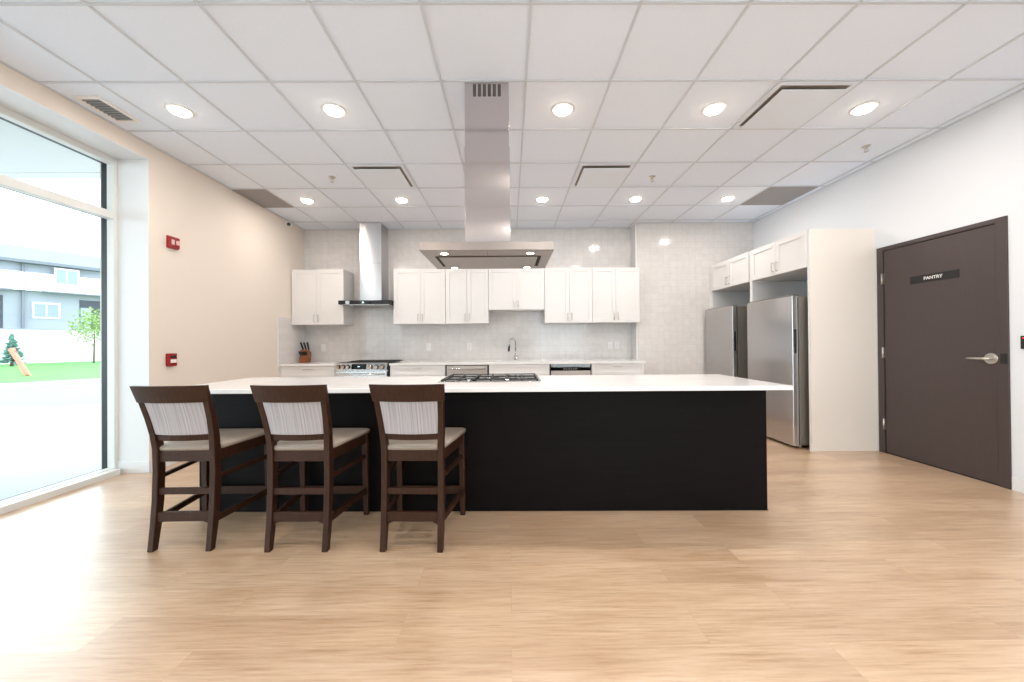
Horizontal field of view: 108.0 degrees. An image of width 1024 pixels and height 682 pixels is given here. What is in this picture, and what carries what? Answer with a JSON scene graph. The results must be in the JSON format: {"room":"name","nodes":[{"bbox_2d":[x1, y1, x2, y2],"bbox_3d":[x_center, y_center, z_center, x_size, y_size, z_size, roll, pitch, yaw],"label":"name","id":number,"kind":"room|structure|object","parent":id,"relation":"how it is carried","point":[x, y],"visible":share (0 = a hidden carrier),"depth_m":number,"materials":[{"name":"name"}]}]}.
{"room":"communal kitchen","nodes":[
{"label":"communal kitchen","id":0,"kind":"room"},
{"bbox_2d":[0,63,303,468],"bbox_3d":[-3.578,-0.495,1.202,0.451,3.400,10.050,0,0,0],"label":"wall","id":1,"kind":"structure","parent":0,"point":[216,301],"depth_m":4.09,"materials":[{"name":"beige paint"}]},
{"bbox_2d":[0,119,99,178],"bbox_3d":[-6.811,-2.028,-0.888,6.000,0.305,10.300,0,0,0],"label":"entrance canopy","id":2,"kind":"object","parent":1,"relation":"attached to","point":[24,154],"visible":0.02,"depth_m":3.84,"materials":[{"name":"white"}]},
{"bbox_2d":[0,105,119,514],"bbox_3d":[-3.650,-0.252,0.370,0.180,2.905,6.190,0,0,0],"label":"window","id":3,"kind":"structure","parent":1,"relation":"in","point":[108,211],"depth_m":3.40,"materials":[{"name":"white metal"}]},
{"bbox_2d":[0,84,149,461],"bbox_3d":[-3.491,-0.253,0.364,0.297,2.905,6.175,0,0,0],"label":"trim","id":4,"kind":"structure","parent":1,"relation":"attached to","point":[133,168],"depth_m":3.44,"materials":[{"name":"white paint"}]},
{"bbox_2d":[117,460,177,472],"bbox_3d":[-3.500,1.169,4.391,0.302,0.105,1.934,0,0,0],"label":"baseboard","id":5,"kind":"structure","parent":1,"relation":"attached to","point":[124,466],"depth_m":3.42,"materials":[{"name":"white paint"}]},
{"bbox_2d":[166,353,176,365],"bbox_3d":[-3.342,0.184,3.657,0.044,0.124,0.092,0,0,0],"label":"station","id":6,"kind":"object","parent":1,"relation":"attached to","point":[171,358],"visible":1,"depth_m":3.64,"materials":[{"name":"red plastic"}]},
{"bbox_2d":[166,235,179,249],"bbox_3d":[-3.348,-0.974,3.688,0.052,0.121,0.122,0,0,0],"label":"fire alarm strobe","id":7,"kind":"object","parent":1,"relation":"attached to","point":[171,242],"visible":1,"depth_m":3.67,"materials":[{"name":"red plastic"}]},
{"bbox_2d":[278,316,278,365],"bbox_3d":[-3.373,0.006,5.368,0.010,0.720,0.008,0,0,0],"label":"trim","id":8,"kind":"structure","parent":1,"relation":"attached to","point":[278,316],"depth_m":5.37,"materials":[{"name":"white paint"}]},
{"bbox_2d":[278,317,304,376],"bbox_3d":[-3.373,0.440,5.721,0.008,1.575,0.705,0,0,0],"label":"backsplash","id":9,"kind":"structure","parent":1,"relation":"attached to","point":[290,336],"depth_m":5.64,"materials":[{"name":"tile"}]},
{"bbox_2d":[304,228,631,361],"bbox_3d":[-0.709,-0.492,6.173,5.359,3.400,0.150,0,0,0],"label":"wall","id":10,"kind":"structure","parent":0,"point":[374,335],"depth_m":6.10,"materials":[{"name":"tile"}]},
{"bbox_2d":[291,269,353,325],"bbox_3d":[-2.981,-0.673,5.872,0.794,0.848,0.416,0,0,0],"label":"upper cabinet","id":11,"kind":"object","parent":10,"relation":"attached to","point":[316,294],"visible":1,"depth_m":5.71,"materials":[{"name":"white paint"}]},
{"bbox_2d":[321,344,325,350],"bbox_3d":[-3.079,0.112,6.072,0.072,0.116,0.009,0,0,0],"label":"wall outlet","id":12,"kind":"object","parent":10,"relation":"attached to","point":[323,346],"visible":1,"depth_m":6.07,"materials":[{"name":"white plastic"}]},
{"bbox_2d":[338,223,393,306],"bbox_3d":[-2.217,-1.188,5.836,0.800,1.281,0.506,0,0,0],"label":"range hood","id":13,"kind":"object","parent":10,"relation":"attached to","point":[374,262],"visible":0.87,"depth_m":5.74,"materials":[{"name":"silver metal"}]},
{"bbox_2d":[393,269,448,324],"bbox_3d":[-1.422,-0.686,5.884,0.798,0.848,0.416,0,0,0],"label":"upper cabinet","id":14,"kind":"object","parent":10,"relation":"attached to","point":[419,294],"visible":0.93,"depth_m":5.71,"materials":[{"name":"white paint"}]},
{"bbox_2d":[426,343,430,350],"bbox_3d":[-1.364,0.098,6.084,0.072,0.116,0.009,0,0,0],"label":"wall outlet","id":15,"kind":"object","parent":10,"relation":"attached to","point":[428,345],"visible":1,"depth_m":6.08,"materials":[{"name":"white plastic"}]},
{"bbox_2d":[446,269,489,324],"bbox_3d":[-0.693,-0.692,5.889,0.656,0.848,0.416,0,0,0],"label":"upper cabinet","id":16,"kind":"object","parent":10,"relation":"attached to","point":[467,290],"visible":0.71,"depth_m":5.72,"materials":[{"name":"white paint"}]},
{"bbox_2d":[467,343,471,349],"bbox_3d":[-0.699,0.093,6.089,0.072,0.116,0.009,0,0,0],"label":"wall outlet","id":17,"kind":"object","parent":10,"relation":"attached to","point":[469,345],"visible":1,"depth_m":6.09,"materials":[{"name":"white plastic"}]},
{"bbox_2d":[488,268,544,311],"bbox_3d":[0.068,-0.801,5.895,0.864,0.642,0.416,0,0,0],"label":"upper cabinet","id":18,"kind":"object","parent":10,"relation":"attached to","point":[510,290],"visible":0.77,"depth_m":5.73,"materials":[{"name":"white paint"}]},
{"bbox_2d":[543,268,591,323],"bbox_3d":[0.869,-0.704,5.901,0.731,0.848,0.416,0,0,0],"label":"upper cabinet","id":19,"kind":"object","parent":10,"relation":"attached to","point":[568,291],"visible":0.98,"depth_m":5.73,"materials":[{"name":"white paint"}]},
{"bbox_2d":[592,267,639,322],"bbox_3d":[1.602,-0.711,5.786,0.730,0.848,0.176,0,0,0],"label":"upper cabinet","id":20,"kind":"object","parent":10,"relation":"attached to","point":[615,291],"visible":1,"depth_m":5.74,"materials":[{"name":"white paint"}]},
{"bbox_2d":[0,437,1023,681],"bbox_3d":[0.076,1.235,1.219,7.950,0.120,10.050,0,0,0],"label":"floor","id":21,"kind":"structure","parent":0,"point":[859,566],"depth_m":1.77,"materials":[{"name":"brown wood"}]},
{"bbox_2d":[129,385,267,551],"bbox_3d":[-1.894,0.722,2.304,0.480,0.950,0.594,0,0,-1],"label":"bar stool","id":22,"kind":"object","parent":21,"relation":"on","point":[185,417],"visible":0.94,"depth_m":2.14,"materials":[{"name":"brown wood"}]},
{"bbox_2d":[145,402,207,434],"bbox_3d":[-1.893,0.437,2.105,0.328,0.197,0.097,0,0,-1],"label":"backrest","id":23,"kind":"object","parent":22,"relation":"on","point":[161,418],"depth_m":2.10,"materials":[{"name":"grey fabric"}]},
{"bbox_2d":[160,428,264,450],"bbox_3d":[-1.896,0.615,2.376,0.480,0.044,0.453,0,0,-1],"label":"seat cushion","id":24,"kind":"object","parent":22,"relation":"on","point":[230,438],"depth_m":2.24,"materials":[{"name":"beige fabric"}]},
{"bbox_2d":[280,366,335,376],"bbox_3d":[-2.967,0.797,5.692,0.790,0.855,0.655,0,0,0],"label":"base cabinet","id":25,"kind":"object","parent":21,"relation":"on","point":[285,371],"visible":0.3,"depth_m":5.40,"materials":[{"name":"white paint"}]},
{"bbox_2d":[279,362,339,365],"bbox_3d":[-2.972,0.352,5.731,0.795,0.030,0.689,0,0,0],"label":"countertop","id":26,"kind":"structure","parent":25,"relation":"on","point":[310,363],"depth_m":5.39,"materials":[{"name":"white stone"}]},
{"bbox_2d":[299,350,310,362],"bbox_3d":[-3.246,0.237,5.845,0.124,0.203,0.130,0,0,0],"label":"knife block","id":27,"kind":"object","parent":26,"relation":"on","point":[303,359],"visible":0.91,"depth_m":5.79,"materials":[{"name":"brown wood"}]},
{"bbox_2d":[250,384,369,552],"bbox_3d":[-1.220,0.716,2.289,0.480,0.950,0.594,0,0,0],"label":"bar stool","id":28,"kind":"object","parent":21,"relation":"on","point":[298,416],"visible":1,"depth_m":2.12,"materials":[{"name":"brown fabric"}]},
{"bbox_2d":[263,402,323,434],"bbox_3d":[-1.224,0.432,2.090,0.328,0.197,0.097,0,0,0],"label":"cushion","id":29,"kind":"object","parent":28,"relation":"on","point":[279,418],"depth_m":2.08,"materials":[{"name":"grey fabric"}]},
{"bbox_2d":[274,428,369,450],"bbox_3d":[-1.221,0.609,2.360,0.480,0.044,0.453,0,0,0],"label":"seat cushion","id":30,"kind":"object","parent":28,"relation":"on","point":[342,437],"depth_m":2.19,"materials":[{"name":"beige fabric"}]},
{"bbox_2d":[334,361,399,376],"bbox_3d":[-2.186,0.767,5.690,0.757,0.901,0.751,0,0,0],"label":"range","id":31,"kind":"object","parent":21,"relation":"on","point":[343,369],"visible":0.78,"depth_m":5.38,"materials":[{"name":"silver metal"}]},
{"bbox_2d":[351,360,402,361],"bbox_3d":[-2.032,0.304,5.684,0.724,0.021,0.300,0,0,0],"label":"cooktop","id":32,"kind":"object","parent":31,"relation":"on","point":[355,360],"visible":1,"depth_m":5.63,"materials":[{"name":"black metal"}]},
{"bbox_2d":[369,384,465,552],"bbox_3d":[-0.563,0.711,2.280,0.480,0.950,0.594,0,0,2],"label":"bar stool","id":33,"kind":"object","parent":21,"relation":"on","point":[410,417],"visible":1,"depth_m":2.11,"materials":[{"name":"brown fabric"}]},
{"bbox_2d":[380,401,437,433],"bbox_3d":[-0.572,0.426,2.081,0.328,0.197,0.097,0,0,2],"label":"backrest","id":34,"kind":"object","parent":33,"relation":"on","point":[396,417],"depth_m":2.07,"materials":[{"name":"grey fabric"}]},
{"bbox_2d":[387,427,465,449],"bbox_3d":[-0.562,0.604,2.351,0.480,0.044,0.453,0,0,2],"label":"seat cushion","id":35,"kind":"object","parent":33,"relation":"on","point":[452,435],"depth_m":2.16,"materials":[{"name":"beige fabric"}]},
{"bbox_2d":[390,365,445,376],"bbox_3d":[-1.371,0.784,5.704,0.798,0.855,0.655,0,0,0],"label":"base cabinet","id":36,"kind":"object","parent":21,"relation":"on","point":[395,370],"visible":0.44,"depth_m":5.42,"materials":[{"name":"white paint"}]},
{"bbox_2d":[389,359,645,365],"bbox_3d":[0.091,0.327,5.754,3.751,0.030,0.689,0,0,0],"label":"countertop","id":37,"kind":"structure","parent":36,"relation":"on","point":[597,361],"depth_m":5.42,"materials":[{"name":"white stone"}]},
{"bbox_2d":[508,338,520,360],"bbox_3d":[0.026,0.132,5.932,0.237,0.365,0.083,0,0,-29],"label":"faucet","id":38,"kind":"object","parent":37,"relation":"on","point":[515,355],"visible":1,"depth_m":5.95,"materials":[{"name":"silver metal"}]},
{"bbox_2d":[446,365,488,375],"bbox_3d":[-0.654,0.779,5.683,0.633,0.853,0.667,0,0,0],"label":"dishwasher","id":39,"kind":"object","parent":21,"relation":"on","point":[450,369],"visible":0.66,"depth_m":5.41,"materials":[{"name":"silver"}]},
{"bbox_2d":[199,390,767,511],"bbox_3d":[-0.216,0.759,2.912,3.968,0.855,0.642,0,0,1],"label":"kitchen island","id":40,"kind":"object","parent":21,"relation":"on","point":[590,450],"visible":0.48,"depth_m":2.59,"materials":[{"name":"black laminate"}]},
{"bbox_2d":[189,374,792,393],"bbox_3d":[-0.261,0.315,2.804,4.080,0.028,0.868,0,0,1],"label":"island countertop","id":41,"kind":"structure","parent":40,"relation":"on","point":[683,382],"depth_m":2.58,"materials":[{"name":"white stone"}]},
{"bbox_2d":[438,373,541,382],"bbox_3d":[-0.159,0.289,2.942,0.750,0.024,0.530,0,0,1],"label":"gas cooktop","id":42,"kind":"object","parent":41,"relation":"in","point":[453,378],"visible":1,"depth_m":2.84,"materials":[{"name":"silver metal"}]},
{"bbox_2d":[489,364,549,375],"bbox_3d":[0.107,0.771,5.714,0.885,0.855,0.655,0,0,0],"label":"base cabinet","id":43,"kind":"object","parent":21,"relation":"on","point":[511,369],"visible":0.32,"depth_m":5.43,"materials":[{"name":"white paint"}]},
{"bbox_2d":[549,364,590,374],"bbox_3d":[0.857,0.766,5.721,0.609,0.853,0.614,0,0,0],"label":"dishwasher","id":44,"kind":"object","parent":21,"relation":"on","point":[555,369],"visible":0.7,"depth_m":5.42,"materials":[{"name":"silver metal"}]},
{"bbox_2d":[591,363,643,374],"bbox_3d":[1.547,0.760,5.725,0.765,0.855,0.655,0,0,0],"label":"base cabinet","id":45,"kind":"object","parent":21,"relation":"on","point":[627,368],"visible":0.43,"depth_m":5.44,"materials":[{"name":"white paint"}]},
{"bbox_2d":[705,305,747,378],"bbox_3d":[3.400,0.336,5.450,0.750,1.669,0.706,0,0,0],"label":"refrigerator","id":46,"kind":"object","parent":21,"relation":"on","point":[726,326],"visible":0.38,"depth_m":5.22,"materials":[{"name":"grey metal"}]},
{"bbox_2d":[710,266,749,308],"bbox_3d":[3.490,-0.003,5.847,0.708,2.350,0.073,0,0,0],"label":"panel","id":47,"kind":"object","parent":21,"relation":"on","point":[717,298],"visible":0.22,"depth_m":5.81,"materials":[{"name":"white paint"}]},
{"bbox_2d":[749,251,805,302],"bbox_3d":[3.498,-0.008,4.881,0.708,2.350,0.050,0,0,0],"label":"divider panel","id":48,"kind":"object","parent":21,"relation":"on","point":[759,290],"visible":0.22,"depth_m":4.86,"materials":[{"name":"white paint"}]},
{"bbox_2d":[747,295,809,447],"bbox_3d":[3.408,0.330,4.405,0.750,1.669,0.766,0,0,0],"label":"refrigerator","id":49,"kind":"object","parent":21,"relation":"on","point":[777,328],"visible":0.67,"depth_m":4.16,"materials":[{"name":"grey metal"}]},
{"bbox_2d":[807,229,877,450],"bbox_3d":[3.504,-0.013,3.945,0.708,2.350,0.028,0,0,0],"label":"end panel","id":50,"kind":"object","parent":21,"relation":"on","point":[841,263],"visible":1,"depth_m":3.93,"materials":[{"name":"white"}]},
{"bbox_2d":[0,0,1023,228],"bbox_3d":[0.249,-1.888,1.312,7.227,0.022,9.800,0,0,0],"label":"ceiling","id":51,"kind":"structure","parent":0,"point":[376,42],"depth_m":2.67,"materials":[{"name":"tile"}]},
{"bbox_2d":[71,95,141,122],"bbox_3d":[-3.202,-1.833,2.952,0.200,0.014,0.330,0,0,0],"label":"ceiling vent","id":52,"kind":"object","parent":51,"relation":"in","point":[95,102],"visible":1,"depth_m":2.92,"materials":[{"name":"white plastic"}]},
{"bbox_2d":[164,103,194,117],"bbox_3d":[-2.657,-1.831,2.976,0.184,0.027,0.184,0,0,0],"label":"recessed light","id":53,"kind":"object","parent":51,"relation":"in","point":[179,110],"visible":1,"depth_m":2.95,"materials":[{"name":"white plastic"}]},
{"bbox_2d":[232,189,293,207],"bbox_3d":[-3.178,-1.824,4.777,0.413,0.008,0.594,0,0,0],"label":"panel","id":54,"kind":"object","parent":51,"relation":"attached to","point":[262,197],"visible":1,"depth_m":4.76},
{"bbox_2d":[299,198,314,203],"bbox_3d":[-2.670,-1.821,4.851,0.184,0.027,0.184,0,0,0],"label":"recessed light","id":55,"kind":"object","parent":51,"relation":"in","point":[305,200],"visible":1,"depth_m":4.82,"materials":[{"name":"beige"}]},
{"bbox_2d":[321,102,346,116],"bbox_3d":[-1.427,-1.841,2.985,0.184,0.027,0.184,0,0,0],"label":"recessed light","id":56,"kind":"object","parent":51,"relation":"in","point":[332,109],"visible":1,"depth_m":2.96,"materials":[{"name":"beige plastic"}]},
{"bbox_2d":[347,164,416,188],"bbox_3d":[-1.435,-1.833,4.180,0.586,0.038,0.586,0,0,0],"label":"ceiling vent","id":57,"kind":"object","parent":51,"relation":"in","point":[380,176],"visible":1,"depth_m":4.10,"materials":[{"name":"white metal"}]},
{"bbox_2d":[394,197,408,202],"bbox_3d":[-1.440,-1.831,4.860,0.184,0.027,0.184,0,0,0],"label":"recessed light","id":58,"kind":"object","parent":51,"relation":"in","point":[398,199],"visible":1,"depth_m":4.82,"materials":[{"name":"beige"}]},
{"bbox_2d":[419,82,553,268],"bbox_3d":[-0.179,-1.241,2.831,0.912,1.273,0.640,0,0,0],"label":"range hood","id":59,"kind":"object","parent":51,"relation":"hanging from","point":[487,244],"visible":1,"depth_m":2.67,"materials":[{"name":"silver metal"}]},
{"bbox_2d":[0,0,1023,229],"bbox_3d":[0.250,-1.874,1.262,7.227,0.009,9.700,0,0,0],"label":"grid","id":60,"kind":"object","parent":51,"relation":"attached to","point":[530,3],"depth_m":2.70,"materials":[{"name":"white metal"}]},
{"bbox_2d":[535,196,548,201],"bbox_3d":[0.394,-1.845,4.873,0.184,0.027,0.184,0,0,0],"label":"recessed light","id":61,"kind":"object","parent":51,"relation":"in","point":[541,198],"visible":1,"depth_m":4.83,"materials":[{"name":"beige"}]},
{"bbox_2d":[551,102,573,115],"bbox_3d":[0.408,-1.856,2.998,0.184,0.027,0.184,0,0,0],"label":"recessed light","id":62,"kind":"object","parent":51,"relation":"in","point":[561,108],"visible":1,"depth_m":2.97,"materials":[{"name":"beige plastic"}]},
{"bbox_2d":[571,163,635,186],"bbox_3d":[1.004,-1.853,4.198,0.585,0.038,0.585,0,0,0],"label":"ceiling vent","id":63,"kind":"object","parent":51,"relation":"in","point":[594,174],"visible":1,"depth_m":4.12,"materials":[{"name":"white metal"}]},
{"bbox_2d":[628,196,642,201],"bbox_3d":[1.619,-1.855,4.882,0.184,0.027,0.184,0,0,0],"label":"recessed light","id":64,"kind":"object","parent":51,"relation":"in","point":[634,198],"visible":1,"depth_m":4.85,"materials":[{"name":"beige"}]},
{"bbox_2d":[701,101,726,115],"bbox_3d":[1.633,-1.866,3.007,0.184,0.027,0.184,0,0,0],"label":"recessed light","id":65,"kind":"object","parent":51,"relation":"in","point":[714,108],"visible":1,"depth_m":2.98,"materials":[{"name":"beige plastic"}]},
{"bbox_2d":[720,195,735,200],"bbox_3d":[2.839,-1.865,4.891,0.184,0.027,0.184,0,0,0],"label":"recessed light","id":66,"kind":"object","parent":51,"relation":"in","point":[730,197],"visible":1,"depth_m":4.85,"materials":[{"name":"beige"}]},
{"bbox_2d":[741,187,816,204],"bbox_3d":[3.437,-1.878,4.825,0.585,0.008,0.594,0,0,0],"label":"panel","id":67,"kind":"object","parent":51,"relation":"attached to","point":[772,195],"visible":1,"depth_m":4.80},
{"bbox_2d":[732,81,860,128],"bbox_3d":[2.232,-1.869,2.987,0.586,0.038,0.586,0,0,0],"label":"ceiling vent","id":68,"kind":"object","parent":51,"relation":"in","point":[790,104],"visible":1,"depth_m":2.91,"materials":[{"name":"white metal"}]},
{"bbox_2d":[849,101,879,114],"bbox_3d":[2.853,-1.876,3.016,0.184,0.027,0.184,0,0,0],"label":"recessed light","id":69,"kind":"object","parent":51,"relation":"in","point":[863,108],"visible":1,"depth_m":2.99,"materials":[{"name":"beige plastic"}]},
{"bbox_2d":[861,144,870,152],"bbox_3d":[3.436,-1.862,3.610,0.076,0.057,0.076,0,0,0],"label":"sprinkler","id":70,"kind":"object","parent":51,"relation":"attached to","point":[864,147],"visible":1,"depth_m":3.60,"materials":[{"name":"grey metal"}]},
{"bbox_2d":[630,224,635,359],"bbox_3d":[1.966,-0.515,5.997,0.012,3.400,0.240,0,0,0],"label":"wall","id":71,"kind":"structure","parent":0,"point":[632,229],"depth_m":6.01,"materials":[{"name":"tile"}]},
{"bbox_2d":[636,223,753,374],"bbox_3d":[2.906,-0.523,5.959,1.868,3.400,0.150,0,0,0],"label":"wall","id":72,"kind":"structure","parent":0,"point":[674,260],"depth_m":5.88,"materials":[{"name":"tile"}]},
{"bbox_2d":[635,223,637,359],"bbox_3d":[1.970,-0.337,5.876,0.018,3.043,0.008,0,0,0],"label":"trim","id":73,"kind":"structure","parent":72,"relation":"attached to","point":[635,223],"depth_m":5.88,"materials":[{"name":"white paint"}]},
{"bbox_2d":[754,90,1023,478],"bbox_3d":[3.950,-0.557,1.162,0.150,3.400,9.860,0,0,0],"label":"wall","id":74,"kind":"structure","parent":0,"point":[970,171],"depth_m":3.30,"materials":[{"name":"white paint"}]},
{"bbox_2d":[711,252,749,290],"bbox_3d":[3.460,-0.981,5.363,0.758,0.400,0.903,0,0,0],"label":"upper cabinet","id":75,"kind":"object","parent":74,"relation":"attached to","point":[733,274],"visible":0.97,"depth_m":5.32,"materials":[{"name":"white paint"}]},
{"bbox_2d":[751,230,807,280],"bbox_3d":[3.467,-0.986,4.413,0.758,0.400,0.894,0,0,0],"label":"upper cabinet","id":76,"kind":"object","parent":74,"relation":"attached to","point":[785,259],"visible":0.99,"depth_m":4.37,"materials":[{"name":"white paint"}]},
{"bbox_2d":[876,216,1011,489],"bbox_3d":[3.839,0.091,3.401,0.091,2.130,1.024,0,0,0],"label":"door","id":77,"kind":"structure","parent":74,"relation":"in","point":[943,324],"depth_m":3.29,"materials":[{"name":"black wood"}]},
{"bbox_2d":[1012,477,1023,492],"bbox_3d":[3.893,1.083,-0.350,0.013,0.105,6.455,0,0,0],"label":"baseboard","id":78,"kind":"structure","parent":74,"relation":"attached to","point":[1017,483],"depth_m":2.84,"materials":[{"name":"white paint"}]},
{"bbox_2d":[1020,336,1023,348],"bbox_3d":[3.856,0.011,2.792,0.024,0.100,0.048,0,0,0],"label":"card reader","id":79,"kind":"object","parent":74,"relation":"attached to","point":[1021,337],"visible":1,"depth_m":2.80,"materials":[{"name":"black plastic"}]},
{"label":"outside","id":80,"kind":"structure","parent":0,"visible":0},
{"bbox_2d":[0,404,100,499],"bbox_3d":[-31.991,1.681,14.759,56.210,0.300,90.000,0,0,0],"label":"ground","id":81,"kind":"structure","parent":80,"point":[41,446],"depth_m":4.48,"materials":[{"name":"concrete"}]},
{"bbox_2d":[0,328,99,363],"bbox_3d":[-31.631,0.375,28.953,0.942,2.420,44.000,-1,0,28],"label":"wall","id":82,"kind":"structure","parent":81,"relation":"on","point":[38,345],"depth_m":26.28,"materials":[{"name":"white"}]},
{"bbox_2d":[0,379,99,388],"bbox_3d":[-12.104,1.313,14.254,0.769,0.095,33.603,-1,0,40],"label":"kerb","id":83,"kind":"object","parent":81,"relation":"on","point":[64,382],"visible":0.35,"depth_m":11.39,"materials":[{"name":"concrete"}]},
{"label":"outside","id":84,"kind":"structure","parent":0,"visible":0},
{"bbox_2d":[0,361,99,383],"bbox_3d":[-22.472,1.442,20.170,29.607,0.080,32.971,-1,0,29],"label":"lawn","id":85,"kind":"structure","parent":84,"point":[53,371],"depth_m":16.25,"materials":[{"name":"green plant"}]},
{"bbox_2d":[0,333,27,365],"bbox_3d":[-29.180,0.518,21.701,1.135,1.934,1.147,0,0,-29],"label":"spruce tree","id":86,"kind":"object","parent":85,"relation":"on","point":[12,343],"visible":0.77,"depth_m":21.59,"materials":[{"name":"green plant"}]},
{"bbox_2d":[8,348,30,375],"bbox_3d":[-19.113,0.844,14.457,0.833,1.161,0.293,0,0,0],"label":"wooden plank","id":87,"kind":"object","parent":85,"relation":"on","point":[15,355],"visible":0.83,"depth_m":14.36,"materials":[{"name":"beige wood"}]},
{"bbox_2d":[67,307,99,362],"bbox_3d":[-27.873,-0.402,24.788,2.235,3.790,2.231,0,0,0],"label":"young tree","id":88,"kind":"object","parent":85,"relation":"on","point":[96,324],"visible":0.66,"depth_m":24.51,"materials":[{"name":"green plant"}]},
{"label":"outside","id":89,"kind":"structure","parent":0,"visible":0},
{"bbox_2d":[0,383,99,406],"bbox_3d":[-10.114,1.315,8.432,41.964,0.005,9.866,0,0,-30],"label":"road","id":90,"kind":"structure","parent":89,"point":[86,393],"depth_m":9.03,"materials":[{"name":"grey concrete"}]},
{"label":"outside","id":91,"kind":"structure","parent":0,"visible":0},
{"bbox_2d":[0,243,99,329],"bbox_3d":[-36.018,-3.967,31.272,10.100,6.600,38.800,-1,0,28],"label":"building","id":92,"kind":"structure","parent":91,"point":[40,288],"depth_m":26.73,"materials":[{"name":"grey"}]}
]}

